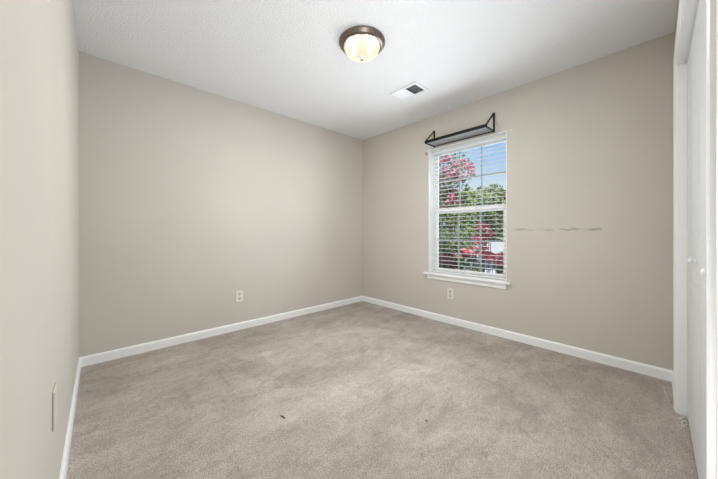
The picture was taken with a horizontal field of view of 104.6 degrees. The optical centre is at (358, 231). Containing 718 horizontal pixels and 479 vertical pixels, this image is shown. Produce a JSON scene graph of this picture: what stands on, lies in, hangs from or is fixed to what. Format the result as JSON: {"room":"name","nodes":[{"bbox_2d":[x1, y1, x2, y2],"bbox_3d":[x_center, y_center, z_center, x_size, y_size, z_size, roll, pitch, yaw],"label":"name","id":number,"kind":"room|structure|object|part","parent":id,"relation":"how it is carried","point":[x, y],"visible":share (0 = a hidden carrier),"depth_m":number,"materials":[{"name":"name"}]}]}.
{"room":"empty bedroom","nodes":[
{"label":"empty bedroom","id":0,"kind":"room"},
{"bbox_2d":[0,0,78,478],"bbox_3d":[-0.622,-0.146,0.406,0.120,2.500,4.642,0,0,-43],"label":"wall","id":1,"kind":"structure","parent":0,"point":[39,50],"depth_m":0.70,"materials":[{"name":"beige paint"}]},
{"bbox_2d":[52,383,56,431],"bbox_3d":[-1.052,0.603,0.960,0.007,0.132,0.084,0,0,-43],"label":"cover plate","id":2,"kind":"object","parent":1,"relation":"attached to","point":[54,393],"visible":1,"depth_m":0.93,"materials":[{"name":"grey plastic"}]},
{"bbox_2d":[59,358,80,478],"bbox_3d":[-1.084,1.006,0.998,0.013,0.076,3.120,0,0,-43],"label":"baseboard","id":3,"kind":"structure","parent":1,"relation":"attached to","point":[64,465],"depth_m":1.40,"materials":[{"name":"white wood"}]},
{"bbox_2d":[79,52,362,356],"bbox_3d":[-1.058,-0.146,3.259,3.382,2.500,0.120,0,0,-43],"label":"wall","id":4,"kind":"structure","parent":0,"point":[191,198],"depth_m":2.68,"materials":[{"name":"beige paint"}]},
{"bbox_2d":[79,296,362,366],"bbox_3d":[-1.049,1.006,3.176,3.042,0.076,0.013,0,0,-43],"label":"baseboard","id":5,"kind":"structure","parent":4,"relation":"attached to","point":[101,357],"depth_m":2.70,"materials":[{"name":"white wood"}]},
{"bbox_2d":[236,290,242,301],"bbox_3d":[-1.278,0.686,2.964,0.074,0.120,0.009,0,0,-43],"label":"wall outlet","id":6,"kind":"object","parent":4,"relation":"attached to","point":[239,294],"visible":1,"depth_m":2.96,"materials":[{"name":"white plastic"}]},
{"bbox_2d":[73,0,676,139],"bbox_3d":[0.562,-1.456,1.527,3.382,0.120,4.862,0,0,-43],"label":"ceiling","id":7,"kind":"structure","parent":0,"point":[282,57],"depth_m":2.06,"materials":[{"name":"white paint"}]},
{"bbox_2d":[339,25,384,60],"bbox_3d":[0.022,-1.324,2.037,0.338,0.142,0.338,0,0,-43],"label":"ceiling light","id":8,"kind":"object","parent":7,"relation":"attached to","point":[361,42],"visible":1,"depth_m":1.99,"materials":[{"name":"brown metal"}]},
{"bbox_3d":[-0.033,-1.326,2.037,0.038,0.070,0.038,0,0,-43],"label":"bulb","id":9,"kind":"part","parent":8,"relation":"part of","materials":[{"name":"white glass"}]},
{"bbox_3d":[0.077,-1.326,2.037,0.038,0.070,0.038,0,0,-43],"label":"bulb","id":10,"kind":"part","parent":8,"relation":"part of","materials":[{"name":"white glass"}]},
{"bbox_2d":[390,81,427,100],"bbox_3d":[0.496,-1.388,2.748,0.210,0.014,0.310,0,0,-43],"label":"ceiling vent","id":11,"kind":"object","parent":7,"relation":"in","point":[407,92],"visible":1,"depth_m":2.74,"materials":[{"name":"white plastic"}]},
{"bbox_2d":[66,301,697,478],"bbox_3d":[0.496,1.074,1.452,3.142,0.060,4.642,0,0,-43],"label":"floor","id":12,"kind":"structure","parent":0,"point":[356,386],"depth_m":1.61,"materials":[{"name":"beige carpet"}]},
{"bbox_2d":[679,414,688,426],"bbox_3d":[1.790,1.036,1.525,0.140,0.015,0.042,0,0,-43],"label":"carpet fray","id":13,"kind":"object","parent":12,"relation":"on","point":[685,421],"visible":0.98,"depth_m":1.52,"materials":[{"name":"beige carpet"}]},
{"bbox_2d":[363,32,673,370],"bbox_3d":[1.433,-0.146,2.910,0.220,2.500,3.792,0,0,-43],"label":"wall","id":14,"kind":"structure","parent":0,"point":[590,144],"depth_m":2.38,"materials":[{"name":"beige paint"}]},
{"bbox_2d":[447,288,452,298],"bbox_3d":[1.041,0.702,3.162,0.009,0.120,0.074,0,0,-43],"label":"wall outlet","id":15,"kind":"object","parent":14,"relation":"attached to","point":[449,290],"visible":1,"depth_m":3.16,"materials":[{"name":"white plastic"}]},
{"bbox_2d":[425,112,494,146],"bbox_3d":[1.066,-1.111,3.000,0.192,0.199,0.704,0,0,-43],"label":"wall shelf","id":16,"kind":"object","parent":14,"relation":"attached to","point":[481,129],"visible":1,"depth_m":2.95,"materials":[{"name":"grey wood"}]},
{"bbox_3d":[1.066,-1.034,3.000,0.192,0.032,0.680,0,0,-43],"label":"rail","id":17,"kind":"part","parent":16,"relation":"part of","materials":[{"name":"black metal"}]},
{"bbox_2d":[423,130,510,288],"bbox_3d":[1.200,-0.218,3.110,0.219,1.565,0.978,0,0,-43],"label":"window","id":18,"kind":"structure","parent":14,"relation":"in","point":[433,211],"depth_m":3.19,"materials":[{"name":"white"}]},
{"bbox_3d":[1.174,0.500,3.086,0.149,0.022,0.978,0,0,-43],"label":"sill","id":19,"kind":"part","parent":18,"relation":"part of","materials":[{"name":"white wood"}]},
{"bbox_2d":[433,134,505,279],"bbox_3d":[1.212,-0.254,3.110,0.038,1.479,0.858,0,0,-43],"label":"window blind","id":20,"kind":"object","parent":18,"relation":"attached to","point":[502,135],"visible":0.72,"depth_m":3.06,"materials":[{"name":"white plastic"}]},
{"bbox_3d":[1.213,0.477,3.111,0.034,0.016,0.858,0,0,-43],"label":"rail","id":21,"kind":"part","parent":20,"relation":"part of","materials":[{"name":"white plastic"}]},
{"bbox_3d":[1.249,0.092,3.144,0.028,0.770,0.849,0,0,-43],"label":"sash","id":22,"kind":"part","parent":18,"relation":"part of","materials":[{"name":"white plastic"}]},
{"bbox_3d":[1.271,-0.606,3.166,0.028,0.730,0.849,0,0,-43],"label":"sash","id":23,"kind":"part","parent":18,"relation":"part of","materials":[{"name":"glass"}]},
{"bbox_2d":[363,296,672,381],"bbox_3d":[1.127,1.006,3.067,0.013,0.076,3.120,0,0,-43],"label":"baseboard","id":24,"kind":"structure","parent":14,"relation":"attached to","point":[649,370],"depth_m":2.48,"materials":[{"name":"white wood"}]},
{"bbox_2d":[674,0,679,48],"bbox_3d":[1.127,-0.146,0.851,3.042,2.500,0.115,0,0,-43],"label":"wall","id":25,"kind":"structure","parent":0,"point":[677,0],"depth_m":1.74,"materials":[{"name":"beige paint"}]},
{"bbox_2d":[677,0,698,416],"bbox_3d":[1.350,0.034,1.063,1.455,2.020,0.119,0,0,-43],"label":"trim","id":26,"kind":"structure","parent":25,"relation":"attached to","point":[691,6],"depth_m":1.58,"materials":[{"name":"white wood"}]},
{"bbox_2d":[673,0,715,478],"bbox_3d":[1.307,0.003,1.110,1.579,2.082,0.017,0,0,-43],"label":"trim","id":27,"kind":"structure","parent":25,"relation":"attached to","point":[710,4],"depth_m":0.57,"materials":[{"name":"white wood"}]},
{"bbox_2d":[687,0,701,478],"bbox_3d":[1.598,0.038,1.321,0.712,1.984,0.060,0,0,-43],"label":"door","id":28,"kind":"structure","parent":25,"relation":"in","point":[694,64],"depth_m":1.21,"materials":[{"name":"white paint"}]},
{"bbox_3d":[1.463,0.126,1.218,0.026,0.026,0.026,0,0,-43],"label":"knob","id":29,"kind":"part","parent":28,"relation":"part of","materials":[{"name":"white metal"}]},
{"bbox_2d":[700,0,705,478],"bbox_3d":[1.076,0.038,0.833,0.712,1.984,0.060,0,0,-43],"label":"door","id":30,"kind":"structure","parent":25,"relation":"in","point":[703,270],"depth_m":1.01,"materials":[{"name":"white paint"}]},
{"bbox_3d":[1.087,0.126,0.866,0.026,0.026,0.026,0,0,-43],"label":"knob","id":31,"kind":"part","parent":30,"relation":"part of","materials":[{"name":"white metal"}]},
{"bbox_2d":[716,0,717,478],"bbox_3d":[0.619,-0.007,0.467,0.062,2.102,0.017,0,0,-43],"label":"trim","id":32,"kind":"structure","parent":25,"relation":"attached to","point":[716,0],"depth_m":0.48,"materials":[{"name":"white wood"}]},
{"label":"outside","id":33,"kind":"structure","parent":0,"visible":0},
{"bbox_3d":[13.691,2.534,7.469,13.800,0.020,20.200,0,0,-43],"label":"driveway","id":34,"kind":"object","parent":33,"visible":0},
{"bbox_2d":[463,255,500,272],"bbox_3d":[5.861,1.789,13.000,1.980,1.470,4.500,0,0,12],"label":"sedan","id":35,"kind":"object","parent":34,"relation":"on","point":[478,260],"visible":0.03,"depth_m":12.28,"materials":[{"name":"silver metal"}]},
{"bbox_2d":[476,242,502,253],"bbox_3d":[10.021,1.544,16.986,5.260,1.960,1.950,0,0,27],"label":"van","id":36,"kind":"object","parent":34,"relation":"on","point":[494,250],"visible":0.02,"depth_m":16.84,"materials":[{"name":"white paint"}]},
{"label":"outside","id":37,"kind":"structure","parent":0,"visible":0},
{"bbox_3d":[37.399,2.644,48.686,138.855,0.200,160.000,0,0,-43],"label":"ground","id":38,"kind":"structure","parent":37,"visible":0},
{"bbox_2d":[439,194,468,262],"bbox_3d":[4.218,0.057,14.883,4.086,4.985,3.224,0,0,-43],"label":"leafy tree","id":39,"kind":"object","parent":38,"relation":"on","point":[445,194],"visible":0.02,"depth_m":14.18,"materials":[{"name":"green plant"}]},
{"bbox_2d":[439,152,481,269],"bbox_3d":[1.801,0.314,6.164,1.911,4.474,1.454,0,0,-2],"label":"crape myrtle","id":40,"kind":"object","parent":38,"relation":"on","point":[451,217],"visible":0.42,"depth_m":5.93,"materials":[{"name":"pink plant"}]},
{"bbox_2d":[439,230,482,271],"bbox_3d":[1.369,1.255,4.543,1.234,2.585,1.210,0,0,-43],"label":"flowering shrub","id":41,"kind":"object","parent":38,"relation":"on","point":[451,250],"visible":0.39,"depth_m":4.33,"materials":[{"name":"green plant"}]},
{"bbox_2d":[446,187,480,247],"bbox_3d":[12.733,-1.484,33.001,4.946,8.063,4.850,0,0,11],"label":"leafy tree","id":42,"kind":"object","parent":38,"relation":"on","point":[470,193],"visible":0.02,"depth_m":31.91,"materials":[{"name":"green plant"}]},
{"bbox_2d":[473,186,494,226],"bbox_3d":[19.664,-2.491,44.289,7.154,10.076,8.042,0,0,-6],"label":"leafy tree","id":43,"kind":"object","parent":38,"relation":"on","point":[478,191],"visible":0.02,"depth_m":43.48,"materials":[{"name":"green plant"}]},
{"bbox_2d":[470,222,502,273],"bbox_3d":[1.924,1.210,3.797,1.227,2.674,0.782,0,0,-13],"label":"flowering shrub","id":44,"kind":"object","parent":38,"relation":"on","point":[484,254],"visible":0.31,"depth_m":3.52,"materials":[{"name":"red plant"}]},
{"bbox_2d":[469,183,505,240],"bbox_3d":[10.054,-0.612,20.927,4.004,6.321,3.827,0,0,-43],"label":"leafy tree","id":45,"kind":"object","parent":38,"relation":"on","point":[496,214],"visible":0.33,"depth_m":20.00,"materials":[{"name":"green plant"}]}
]}

